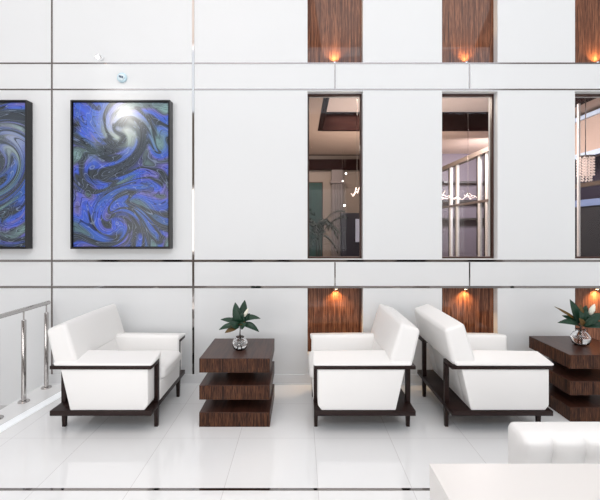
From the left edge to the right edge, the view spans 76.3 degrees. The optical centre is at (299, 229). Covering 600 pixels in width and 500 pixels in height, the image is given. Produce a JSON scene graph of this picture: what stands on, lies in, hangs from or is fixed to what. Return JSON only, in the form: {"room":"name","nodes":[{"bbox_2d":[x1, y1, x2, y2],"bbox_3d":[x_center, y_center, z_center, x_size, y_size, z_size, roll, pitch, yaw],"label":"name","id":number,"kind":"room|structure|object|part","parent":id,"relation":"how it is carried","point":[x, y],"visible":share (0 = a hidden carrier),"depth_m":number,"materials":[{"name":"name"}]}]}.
{"room":"hotel lobby","nodes":[
{"label":"hotel lobby","id":0,"kind":"room"},
{"bbox_2d":[0,385,569,499],"bbox_3d":[2.126,1.760,-0.453,9.748,0.220,9.094,0,0,0],"label":"floor","id":1,"kind":"structure","parent":0,"point":[36,451],"depth_m":2.87,"materials":[{"name":"white tile"}]},
{"bbox_2d":[0,301,51,419],"bbox_3d":[-2.653,1.197,2.658,0.100,0.906,2.778,0,0,0],"label":"stair railing","id":2,"kind":"object","parent":1,"relation":"on","point":[23,400],"visible":1,"depth_m":3.66,"materials":[{"name":"silver metal"}]},
{"bbox_3d":[-2.653,1.250,3.669,0.042,0.776,0.042,0,0,0],"label":"post","id":3,"kind":"part","parent":2,"relation":"part of","materials":[{"name":"silver metal"}]},
{"bbox_3d":[-2.653,0.765,2.658,0.042,0.041,2.778,0,0,0],"label":"handrail","id":4,"kind":"part","parent":2,"relation":"part of","materials":[{"name":"silver metal"}]},
{"bbox_3d":[-2.653,1.250,3.995,0.042,0.776,0.042,0,0,0],"label":"post","id":5,"kind":"part","parent":2,"relation":"part of","materials":[{"name":"silver metal"}]},
{"bbox_2d":[48,304,185,426],"bbox_3d":[-1.600,1.201,3.502,0.896,0.898,0.923,0,0,0],"label":"armchair","id":6,"kind":"object","parent":1,"relation":"on","point":[107,370],"visible":1,"depth_m":3.09,"materials":[{"name":"white leather"}]},
{"bbox_3d":[-1.982,1.382,3.217,0.036,0.536,0.034,0,0,0],"label":"leg","id":7,"kind":"part","parent":6,"relation":"part of","materials":[{"name":"brown wood"}]},
{"bbox_3d":[-1.921,0.923,3.502,0.254,0.344,0.869,0,0,0],"label":"backrest","id":8,"kind":"part","parent":6,"relation":"part of","materials":[{"name":"white leather"}]},
{"bbox_3d":[-1.595,1.100,3.143,0.810,0.028,0.185,0,0,0],"label":"arm rail","id":9,"kind":"part","parent":6,"relation":"part of","materials":[{"name":"white leather"}]},
{"bbox_3d":[-1.567,1.280,3.128,0.698,0.330,0.140,0,0,0],"label":"panel","id":10,"kind":"part","parent":6,"relation":"part of","materials":[{"name":"white leather"}]},
{"bbox_3d":[-1.595,1.466,3.502,0.810,0.041,0.905,0,0,0],"label":"board","id":11,"kind":"part","parent":6,"relation":"part of","materials":[{"name":"brown wood"}]},
{"bbox_3d":[-1.516,1.163,3.751,0.660,0.254,0.043,0,0,0],"label":"arm","id":12,"kind":"part","parent":6,"relation":"part of","materials":[{"name":"white leather"}]},
{"bbox_2d":[126,350,180,377],"bbox_3d":[-1.481,1.226,3.502,0.658,0.139,0.477,0,0,0],"label":"seat cushion","id":13,"kind":"object","parent":6,"relation":"on","point":[170,359],"depth_m":3.49,"materials":[{"name":"white leather"}]},
{"bbox_3d":[-1.208,1.382,3.217,0.036,0.536,0.034,0,0,0],"label":"leg","id":14,"kind":"part","parent":6,"relation":"part of","materials":[{"name":"brown wood"}]},
{"bbox_3d":[-1.516,1.163,3.255,0.660,0.254,0.043,0,0,0],"label":"arm","id":15,"kind":"part","parent":6,"relation":"part of","materials":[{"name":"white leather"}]},
{"bbox_3d":[-1.548,1.280,3.502,0.731,0.330,0.529,0,0,0],"label":"seat","id":16,"kind":"part","parent":6,"relation":"part of","materials":[{"name":"white leather"}]},
{"bbox_3d":[-1.208,1.382,3.788,0.036,0.536,0.034,0,0,0],"label":"leg","id":17,"kind":"part","parent":6,"relation":"part of","materials":[{"name":"brown wood"}]},
{"bbox_2d":[0,488,429,490],"bbox_3d":[2.126,1.650,2.429,9.748,0.004,0.022,0,0,0],"label":"trim","id":18,"kind":"structure","parent":1,"relation":"on","point":[1,489],"depth_m":2.43,"materials":[{"name":"silver metal"}]},
{"bbox_2d":[199,338,274,426],"bbox_3d":[-0.549,1.363,3.496,0.592,0.574,0.592,0,0,0],"label":"side table","id":19,"kind":"object","parent":1,"relation":"on","point":[237,388],"visible":0.98,"depth_m":3.20,"materials":[{"name":"brown wood"}]},
{"bbox_2d":[232,335,247,350],"bbox_3d":[-0.540,1.017,3.440,0.140,0.118,0.140,0,0,0],"label":"glass vase","id":20,"kind":"object","parent":19,"relation":"on","point":[239,344],"visible":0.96,"depth_m":3.39,"materials":[{"name":"clear glass"}]},
{"bbox_2d":[219,300,260,337],"bbox_3d":[-0.538,0.850,3.434,0.365,0.421,0.195,0,0,0],"label":"leafy sprig","id":21,"kind":"object","parent":20,"relation":"in","point":[240,315],"visible":1,"depth_m":3.40,"materials":[{"name":"green plant"}]},
{"bbox_2d":[308,304,418,426],"bbox_3d":[0.525,1.201,3.502,0.896,0.898,0.923,0,0,0],"label":"armchair","id":22,"kind":"object","parent":1,"relation":"on","point":[352,374],"visible":1,"depth_m":3.06,"materials":[{"name":"white leather"}]},
{"bbox_3d":[0.473,1.280,3.502,0.731,0.330,0.529,0,0,0],"label":"seat","id":23,"kind":"part","parent":22,"relation":"part of","materials":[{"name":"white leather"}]},
{"bbox_3d":[0.133,1.382,3.217,0.036,0.536,0.034,0,0,0],"label":"leg","id":24,"kind":"part","parent":22,"relation":"part of","materials":[{"name":"brown wood"}]},
{"bbox_2d":[308,350,346,377],"bbox_3d":[0.406,1.226,3.502,0.658,0.139,0.477,0,0,0],"label":"seat cushion","id":25,"kind":"object","parent":22,"relation":"on","point":[310,360],"depth_m":3.46,"materials":[{"name":"white leather"}]},
{"bbox_3d":[0.441,1.163,3.751,0.660,0.254,0.043,0,0,0],"label":"arm","id":26,"kind":"part","parent":22,"relation":"part of","materials":[{"name":"white leather"}]},
{"bbox_3d":[0.492,1.280,3.128,0.698,0.330,0.140,0,0,0],"label":"panel","id":27,"kind":"part","parent":22,"relation":"part of","materials":[{"name":"white leather"}]},
{"bbox_3d":[0.520,1.466,3.502,0.810,0.041,0.905,0,0,0],"label":"board","id":28,"kind":"part","parent":22,"relation":"part of","materials":[{"name":"brown wood"}]},
{"bbox_3d":[0.520,1.100,3.143,0.810,0.028,0.185,0,0,0],"label":"arm rail","id":29,"kind":"part","parent":22,"relation":"part of","materials":[{"name":"brown wood"}]},
{"bbox_3d":[0.846,0.923,3.502,0.254,0.344,0.869,0,0,0],"label":"backrest","id":30,"kind":"part","parent":22,"relation":"part of","materials":[{"name":"white leather"}]},
{"bbox_3d":[0.907,1.382,3.217,0.036,0.536,0.034,0,0,0],"label":"leg","id":31,"kind":"part","parent":22,"relation":"part of","materials":[{"name":"brown wood"}]},
{"bbox_2d":[414,304,553,426],"bbox_3d":[1.613,1.201,3.502,0.896,0.898,0.923,0,0,0],"label":"armchair","id":32,"kind":"object","parent":1,"relation":"on","point":[472,374],"visible":1,"depth_m":3.07,"materials":[{"name":"white leather"}]},
{"bbox_3d":[1.618,1.100,3.862,0.810,0.028,0.185,0,0,0],"label":"arm rail","id":33,"kind":"part","parent":32,"relation":"part of","materials":[{"name":"brown wood"}]},
{"bbox_3d":[1.231,1.382,3.788,0.036,0.536,0.034,0,0,0],"label":"leg","id":34,"kind":"part","parent":32,"relation":"part of","materials":[{"name":"brown wood"}]},
{"bbox_3d":[1.646,1.280,3.877,0.698,0.330,0.140,0,0,0],"label":"panel","id":35,"kind":"part","parent":32,"relation":"part of","materials":[{"name":"white leather"}]},
{"bbox_3d":[1.292,0.923,3.502,0.254,0.344,0.869,0,0,0],"label":"backrest","id":36,"kind":"part","parent":32,"relation":"part of","materials":[{"name":"white leather"}]},
{"bbox_3d":[1.231,1.382,3.217,0.036,0.536,0.034,0,0,0],"label":"leg","id":37,"kind":"part","parent":32,"relation":"part of","materials":[{"name":"brown wood"}]},
{"bbox_3d":[1.360,1.280,3.502,0.124,0.330,0.605,0,0,0],"label":"panel","id":38,"kind":"part","parent":32,"relation":"part of","materials":[{"name":"white leather"}]},
{"bbox_3d":[1.665,1.280,3.502,0.731,0.330,0.529,0,0,0],"label":"seat","id":39,"kind":"part","parent":32,"relation":"part of","materials":[{"name":"white leather"}]},
{"bbox_3d":[1.618,1.466,3.502,0.810,0.041,0.905,0,0,0],"label":"board","id":40,"kind":"part","parent":32,"relation":"part of","materials":[{"name":"brown wood"}]},
{"bbox_3d":[1.697,1.163,3.751,0.660,0.254,0.043,0,0,0],"label":"arm","id":41,"kind":"part","parent":32,"relation":"part of","materials":[{"name":"white leather"}]},
{"bbox_3d":[1.618,1.100,3.143,0.810,0.028,0.185,0,0,0],"label":"arm rail","id":42,"kind":"part","parent":32,"relation":"part of","materials":[{"name":"white leather"}]},
{"bbox_3d":[1.646,1.280,3.128,0.698,0.330,0.140,0,0,0],"label":"panel","id":43,"kind":"part","parent":32,"relation":"part of","materials":[{"name":"white leather"}]},
{"bbox_3d":[2.005,1.382,3.217,0.036,0.536,0.034,0,0,0],"label":"leg","id":44,"kind":"part","parent":32,"relation":"part of","materials":[{"name":"brown wood"}]},
{"bbox_2d":[429,464,599,499],"bbox_3d":[1.389,1.290,1.123,1.750,0.720,0.800,0,0,0],"label":"table","id":45,"kind":"object","parent":1,"relation":"on","point":[447,481],"visible":1,"depth_m":1.42,"materials":[{"name":"white laminate"}]},
{"bbox_3d":[0.545,1.320,1.123,0.058,0.660,0.796,0,0,0],"label":"panel","id":46,"kind":"part","parent":45,"relation":"part of","materials":[{"name":"white laminate"}]},
{"bbox_2d":[508,422,599,463],"bbox_3d":[1.453,1.289,1.567,0.890,0.722,0.615,0,0,0],"label":"tufted chair","id":47,"kind":"object","parent":1,"relation":"on","point":[528,442],"visible":0.55,"depth_m":1.74,"materials":[{"name":"white leather"}]},
{"bbox_2d":[529,336,599,421],"bbox_3d":[2.621,1.363,3.584,0.592,0.574,0.592,0,0,0],"label":"side table","id":48,"kind":"object","parent":1,"relation":"on","point":[574,378],"visible":0.72,"depth_m":3.40,"materials":[{"name":"brown wood"}]},
{"bbox_2d":[570,328,590,345],"bbox_3d":[2.625,1.002,3.575,0.161,0.148,0.161,0,0,0],"label":"glass vase","id":49,"kind":"object","parent":48,"relation":"on","point":[578,337],"visible":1,"depth_m":3.53,"materials":[{"name":"clear glass"}]},
{"bbox_2d":[554,300,599,329],"bbox_3d":[2.629,0.857,3.558,0.496,0.408,0.156,0,0,0],"label":"leafy sprig","id":50,"kind":"object","parent":49,"relation":"in","point":[589,319],"visible":0.98,"depth_m":3.55,"materials":[{"name":"green plant"}]},
{"bbox_2d":[0,0,599,404],"bbox_3d":[0.000,-2.200,4.193,14.000,8.700,0.200,0,0,0],"label":"wall","id":51,"kind":"structure","parent":0,"point":[250,146],"depth_m":4.09,"materials":[{"name":"white paint"}]},
{"bbox_2d":[0,100,32,248],"bbox_3d":[-3.389,-0.582,4.045,1.051,1.562,0.095,0,0,0],"label":"painting","id":52,"kind":"object","parent":51,"relation":"attached to","point":[16,116],"visible":1,"depth_m":4.01,"materials":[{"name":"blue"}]},
{"bbox_2d":[0,392,60,431],"bbox_3d":[-2.558,1.650,1.278,0.235,0.006,5.558,0,0,2],"label":"trim","id":53,"kind":"structure","parent":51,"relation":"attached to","point":[27,413],"depth_m":3.45,"materials":[{"name":"white"}]},
{"bbox_2d":[51,0,52,373],"bbox_3d":[-2.657,-2.503,4.093,0.015,8.093,0.008,0,0,0],"label":"trim","id":54,"kind":"structure","parent":51,"relation":"attached to","point":[51,0],"depth_m":4.09,"materials":[{"name":"grey metal"}]},
{"bbox_2d":[96,53,103,60],"bbox_3d":[-2.125,-1.830,4.042,0.044,0.059,0.102,0,0,0],"label":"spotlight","id":55,"kind":"object","parent":51,"relation":"attached to","point":[98,56],"visible":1,"depth_m":4.02,"materials":[{"name":"white plastic"}]},
{"bbox_2d":[70,100,172,248],"bbox_3d":[-1.883,-0.582,4.045,1.044,1.562,0.095,0,0,0],"label":"painting","id":56,"kind":"object","parent":51,"relation":"attached to","point":[121,151],"visible":1,"depth_m":4.01,"materials":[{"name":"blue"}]},
{"bbox_2d":[117,73,126,82],"bbox_3d":[-1.902,-1.629,4.072,0.104,0.104,0.041,0,0,0],"label":"smoke detector","id":57,"kind":"object","parent":51,"relation":"attached to","point":[121,77],"visible":1,"depth_m":4.07,"materials":[{"name":"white plastic"}]},
{"bbox_2d":[192,0,193,373],"bbox_3d":[-1.143,-2.503,4.093,0.022,8.093,0.008,0,0,0],"label":"trim","id":58,"kind":"structure","parent":51,"relation":"attached to","point":[192,0],"depth_m":4.09,"materials":[{"name":"silver metal"}]},
{"bbox_2d":[42,383,421,384],"bbox_3d":[2.126,1.644,4.076,9.748,0.012,0.006,0,0,0],"label":"trim","id":59,"kind":"structure","parent":51,"relation":"attached to","point":[42,383],"depth_m":4.08,"materials":[{"name":"white"}]},
{"bbox_2d":[43,374,421,382],"bbox_3d":[2.126,1.597,4.087,9.748,0.107,0.016,0,0,0],"label":"baseboard","id":60,"kind":"structure","parent":51,"relation":"attached to","point":[53,378],"depth_m":4.08,"materials":[{"name":"white paint"}]},
{"bbox_2d":[0,286,599,287],"bbox_3d":[0.000,0.611,4.093,14.000,0.024,0.007,0,0,0],"label":"trim","id":61,"kind":"structure","parent":51,"relation":"attached to","point":[0,286],"depth_m":4.09,"materials":[{"name":"silver metal"}]},
{"bbox_2d":[0,62,599,63],"bbox_3d":[0.000,-1.786,4.093,14.000,0.015,0.007,0,0,0],"label":"trim","id":62,"kind":"structure","parent":51,"relation":"attached to","point":[0,62],"depth_m":4.09,"materials":[{"name":"grey metal"}]},
{"bbox_2d":[0,260,599,261],"bbox_3d":[0.000,0.330,4.093,14.000,0.024,0.007,0,0,0],"label":"trim","id":63,"kind":"structure","parent":51,"relation":"attached to","point":[0,260],"depth_m":4.09,"materials":[{"name":"silver metal"}]},
{"bbox_2d":[0,89,599,89],"bbox_3d":[0.000,-1.505,4.093,14.000,0.015,0.007,0,0,0],"label":"trim","id":64,"kind":"structure","parent":51,"relation":"attached to","point":[0,89],"depth_m":4.09,"materials":[{"name":"grey metal"}]},
{"bbox_2d":[307,0,361,61],"bbox_3d":[0.378,-2.772,4.236,0.595,1.955,0.115,0,0,0],"label":"wall panel","id":65,"kind":"object","parent":51,"relation":"attached to","point":[334,27],"depth_m":4.18,"materials":[{"name":"brown wood"}]},
{"bbox_2d":[307,288,361,350],"bbox_3d":[0.378,0.975,4.236,0.595,0.707,0.115,0,0,0],"label":"wall panel","id":66,"kind":"object","parent":51,"relation":"attached to","point":[329,310],"depth_m":4.18,"materials":[{"name":"brown wood"}]},
{"bbox_2d":[307,94,361,257],"bbox_3d":[0.378,-0.588,4.194,0.595,1.797,0.042,0,0,0],"label":"window","id":67,"kind":"structure","parent":51,"relation":"in","point":[308,95],"depth_m":4.17,"materials":[{"name":"brown"}]},
{"bbox_2d":[334,64,335,88],"bbox_3d":[0.375,-1.646,4.093,0.012,0.259,0.008,0,0,0],"label":"trim","id":68,"kind":"structure","parent":51,"relation":"attached to","point":[334,64],"depth_m":4.09,"materials":[{"name":"grey metal"}]},
{"bbox_2d":[334,262,335,285],"bbox_3d":[0.375,0.471,4.093,0.012,0.253,0.008,0,0,0],"label":"trim","id":69,"kind":"structure","parent":51,"relation":"attached to","point":[334,262],"depth_m":4.09,"materials":[{"name":"silver metal"}]},
{"bbox_2d":[442,0,493,61],"bbox_3d":[1.819,-2.772,4.236,0.596,1.955,0.115,0,0,0],"label":"wall panel","id":70,"kind":"object","parent":51,"relation":"attached to","point":[467,25],"depth_m":4.18,"materials":[{"name":"brown wood"}]},
{"bbox_2d":[442,288,493,332],"bbox_3d":[1.819,0.975,4.236,0.596,0.707,0.115,0,0,0],"label":"wall panel","id":71,"kind":"object","parent":51,"relation":"attached to","point":[472,307],"depth_m":4.18,"materials":[{"name":"brown wood"}]},
{"bbox_2d":[442,94,493,257],"bbox_3d":[1.819,-0.588,4.194,0.596,1.797,0.042,0,0,0],"label":"window","id":72,"kind":"structure","parent":51,"relation":"in","point":[491,96],"depth_m":4.17,"materials":[{"name":"brown"}]},
{"bbox_2d":[575,0,599,61],"bbox_3d":[3.244,-2.772,4.236,0.595,1.955,0.115,0,0,0],"label":"wall panel","id":73,"kind":"object","parent":51,"relation":"attached to","point":[587,12],"depth_m":4.18,"materials":[{"name":"brown wood"}]},
{"bbox_2d":[575,288,599,340],"bbox_3d":[3.244,0.975,4.236,0.595,0.707,0.115,0,0,0],"label":"wall panel","id":74,"kind":"object","parent":51,"relation":"attached to","point":[583,296],"depth_m":4.18,"materials":[{"name":"brown wood"}]},
{"bbox_2d":[575,94,599,257],"bbox_3d":[3.244,-0.588,4.194,0.595,1.797,0.042,0,0,0],"label":"window","id":75,"kind":"structure","parent":51,"relation":"in","point":[576,95],"depth_m":4.17,"materials":[{"name":"brown"}]},
{"bbox_2d":[309,156,358,255],"bbox_3d":[2.700,-0.300,9.000,8.600,3.900,0.200,0,0,0],"label":"wall","id":76,"kind":"structure","parent":0,"point":[352,176],"depth_m":8.90,"materials":[{"name":"brown paint"}]},
{"bbox_2d":[309,182,322,255],"bbox_3d":[0.363,0.126,8.880,0.340,2.488,0.040,0,0,0],"label":"wall panel","id":77,"kind":"object","parent":76,"relation":"attached to","point":[315,188],"visible":0.32,"depth_m":8.86,"materials":[{"name":"teal paint"}]},
{"bbox_2d":[309,159,358,169],"bbox_3d":[0.650,-1.510,8.850,4.500,0.240,0.100,0,0,0],"label":"trim","id":78,"kind":"structure","parent":76,"relation":"attached to","point":[314,164],"depth_m":8.80,"materials":[{"name":"brown wood"}]},
{"bbox_2d":[309,155,358,155],"bbox_3d":[0.650,-1.742,8.885,4.500,0.015,0.030,0,0,0],"label":"trim","id":79,"kind":"structure","parent":76,"relation":"attached to","point":[309,155],"depth_m":8.89,"materials":[{"name":"brown wood"}]},
{"bbox_2d":[330,170,343,255],"bbox_3d":[0.862,0.130,8.825,0.320,3.040,0.150,0,0,0],"label":"column","id":80,"kind":"structure","parent":76,"relation":"attached to","point":[336,182],"depth_m":8.80,"materials":[{"name":"grey paint"}]},
{"bbox_2d":[575,108,599,122],"bbox_3d":[4.240,-1.680,6.750,0.060,0.060,4.300,0,0,0],"label":"trim","id":81,"kind":"structure","parent":76,"relation":"attached to","point":[595,112],"depth_m":5.56,"materials":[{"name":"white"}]},
{"bbox_2d":[575,180,599,188],"bbox_3d":[4.245,-0.670,6.750,0.050,0.060,4.300,0,0,0],"label":"trim","id":82,"kind":"structure","parent":76,"relation":"attached to","point":[593,183],"depth_m":5.59,"materials":[{"name":"brown"}]},
{"bbox_2d":[575,148,599,159],"bbox_3d":[4.240,-1.115,6.750,0.060,0.070,4.300,0,0,0],"label":"trim","id":83,"kind":"structure","parent":76,"relation":"attached to","point":[596,151],"depth_m":5.51,"materials":[{"name":"white paint"}]},
{"bbox_2d":[326,98,487,111],"bbox_3d":[2.115,-2.105,5.640,4.170,0.090,2.780,0,0,0],"label":"ceiling","id":84,"kind":"structure","parent":0,"point":[335,104],"depth_m":6.32,"materials":[{"name":"beige paint"}]},
{"bbox_2d":[576,98,594,181],"bbox_3d":[3.739,-1.346,5.000,0.206,1.428,0.204,0,0,0],"label":"chandelier","id":85,"kind":"object","parent":84,"relation":"hanging from","point":[591,158],"visible":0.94,"depth_m":4.97,"materials":[{"name":"clear glass"}]},
{"bbox_3d":[3.737,-1.508,5.000,0.010,1.104,0.012,0,0,0],"label":"cord","id":86,"kind":"part","parent":85,"relation":"part of","materials":[{"name":"silver metal"}]},
{"bbox_2d":[309,98,599,154],"bbox_3d":[2.700,-1.790,6.596,8.600,0.080,4.607,0,0,0],"label":"ceiling","id":87,"kind":"structure","parent":0,"point":[320,142],"depth_m":7.39,"materials":[{"name":"beige paint"}]},
{"bbox_2d":[342,149,342,181],"bbox_3d":[0.923,-1.402,8.300,0.022,0.696,0.022,0,0,0],"label":"pendant","id":88,"kind":"object","parent":87,"relation":"hanging from","point":[342,149],"visible":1,"depth_m":8.30,"materials":[{"name":"white"}]},
{"bbox_2d":[344,146,344,205],"bbox_3d":[0.932,-1.123,8.000,0.036,1.255,0.036,0,0,0],"label":"pendant","id":89,"kind":"object","parent":87,"relation":"hanging from","point":[344,146],"visible":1,"depth_m":8.00,"materials":[{"name":"white"}]},
{"bbox_2d":[318,98,595,130],"bbox_3d":[2.115,-1.902,5.640,3.610,0.316,2.220,0,0,0],"label":"trim","id":90,"kind":"structure","parent":87,"relation":"attached to","point":[329,121],"depth_m":6.67,"materials":[{"name":"brown wood"}]},
{"bbox_2d":[442,154,483,255],"bbox_3d":[3.850,-0.050,8.815,1.500,3.400,0.130,0,0,0],"label":"wall","id":91,"kind":"structure","parent":0,"point":[467,171],"depth_m":8.75,"materials":[{"name":"grey"}]},
{"bbox_2d":[442,200,475,201],"bbox_3d":[3.700,-0.650,8.625,1.000,0.040,0.250,0,0,0],"label":"wall shelf","id":92,"kind":"object","parent":91,"relation":"attached to","point":[442,200],"visible":0.43,"depth_m":8.50,"materials":[{"name":"grey"}]},
{"bbox_2d":[442,218,483,219],"bbox_3d":[3.700,-0.250,8.625,1.000,0.040,0.250,0,0,0],"label":"wall shelf","id":93,"kind":"object","parent":91,"relation":"attached to","point":[442,218],"visible":0.57,"depth_m":8.50,"materials":[{"name":"grey"}]},
{"bbox_2d":[442,181,483,183],"bbox_3d":[3.700,-1.070,8.625,1.000,0.040,0.250,0,0,0],"label":"wall shelf","id":94,"kind":"object","parent":91,"relation":"attached to","point":[443,182],"visible":0.57,"depth_m":8.50,"materials":[{"name":"grey"}]},
{"bbox_2d":[575,156,599,200],"bbox_3d":[4.700,0.250,7.050,0.100,2.800,3.700,0,0,0],"label":"wall","id":95,"kind":"structure","parent":0,"point":[592,192],"depth_m":6.09,"materials":[{"name":"grey"}]},
{"bbox_2d":[575,114,599,161],"bbox_3d":[4.700,-1.400,6.750,0.900,0.500,4.300,0,0,0],"label":"trim","id":96,"kind":"structure","parent":95,"relation":"attached to","point":[592,123],"depth_m":5.61,"materials":[{"name":"beige"}]},
{"bbox_3d":[2.700,1.750,6.697,8.600,0.200,4.807,0,0,0],"label":"floor","id":97,"kind":"structure","parent":0,"visible":0},
{"bbox_2d":[309,209,347,255],"bbox_3d":[0.234,0.628,5.394,0.832,2.043,0.834,0,0,0],"label":"potted palm","id":98,"kind":"object","parent":97,"relation":"on","point":[321,223],"visible":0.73,"depth_m":5.36,"materials":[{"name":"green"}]},
{"bbox_2d":[340,213,358,255],"bbox_3d":[1.167,0.634,8.734,0.480,2.033,0.312,0,0,0],"label":"display cabinet","id":99,"kind":"object","parent":97,"relation":"on","point":[349,228],"visible":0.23,"depth_m":8.59,"materials":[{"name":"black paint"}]},
{"bbox_2d":[442,147,487,255],"bbox_3d":[2.930,0.185,6.825,0.100,2.930,2.250,0,0,0],"label":"wall","id":100,"kind":"structure","parent":97,"relation":"on","point":[477,155],"depth_m":6.29,"materials":[{"name":"white"}]},
{"bbox_3d":[2.930,0.220,7.412,0.040,2.860,0.070,0,0,0],"label":"post","id":101,"kind":"part","parent":100,"relation":"part of","materials":[{"name":"white"}]},
{"bbox_3d":[2.930,0.220,7.106,0.040,2.860,0.070,0,0,0],"label":"post","id":102,"kind":"part","parent":100,"relation":"part of","materials":[{"name":"white"}]},
{"bbox_3d":[2.930,-0.460,6.825,0.050,0.040,2.250,0,0,0],"label":"rail","id":103,"kind":"part","parent":100,"relation":"part of","materials":[{"name":"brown metal"}]},
{"bbox_3d":[2.930,0.220,6.218,0.040,2.860,0.070,0,0,0],"label":"post","id":104,"kind":"part","parent":100,"relation":"part of","materials":[{"name":"white"}]},
{"bbox_3d":[2.930,0.220,5.969,0.040,2.860,0.070,0,0,0],"label":"post","id":105,"kind":"part","parent":100,"relation":"part of","materials":[{"name":"white"}]},
{"bbox_2d":[577,104,579,255],"bbox_3d":[3.647,0.000,5.000,0.025,3.300,0.030,0,0,0],"label":"trim","id":106,"kind":"structure","parent":97,"relation":"on","point":[578,105],"depth_m":4.99,"materials":[{"name":"white metal"}]},
{"bbox_2d":[575,198,599,255],"bbox_3d":[4.425,0.600,5.900,0.430,2.100,1.240,0,0,0],"label":"sideboard","id":107,"kind":"object","parent":97,"relation":"on","point":[589,208],"visible":0.04,"depth_m":5.59,"materials":[{"name":"grey"}]}
]}

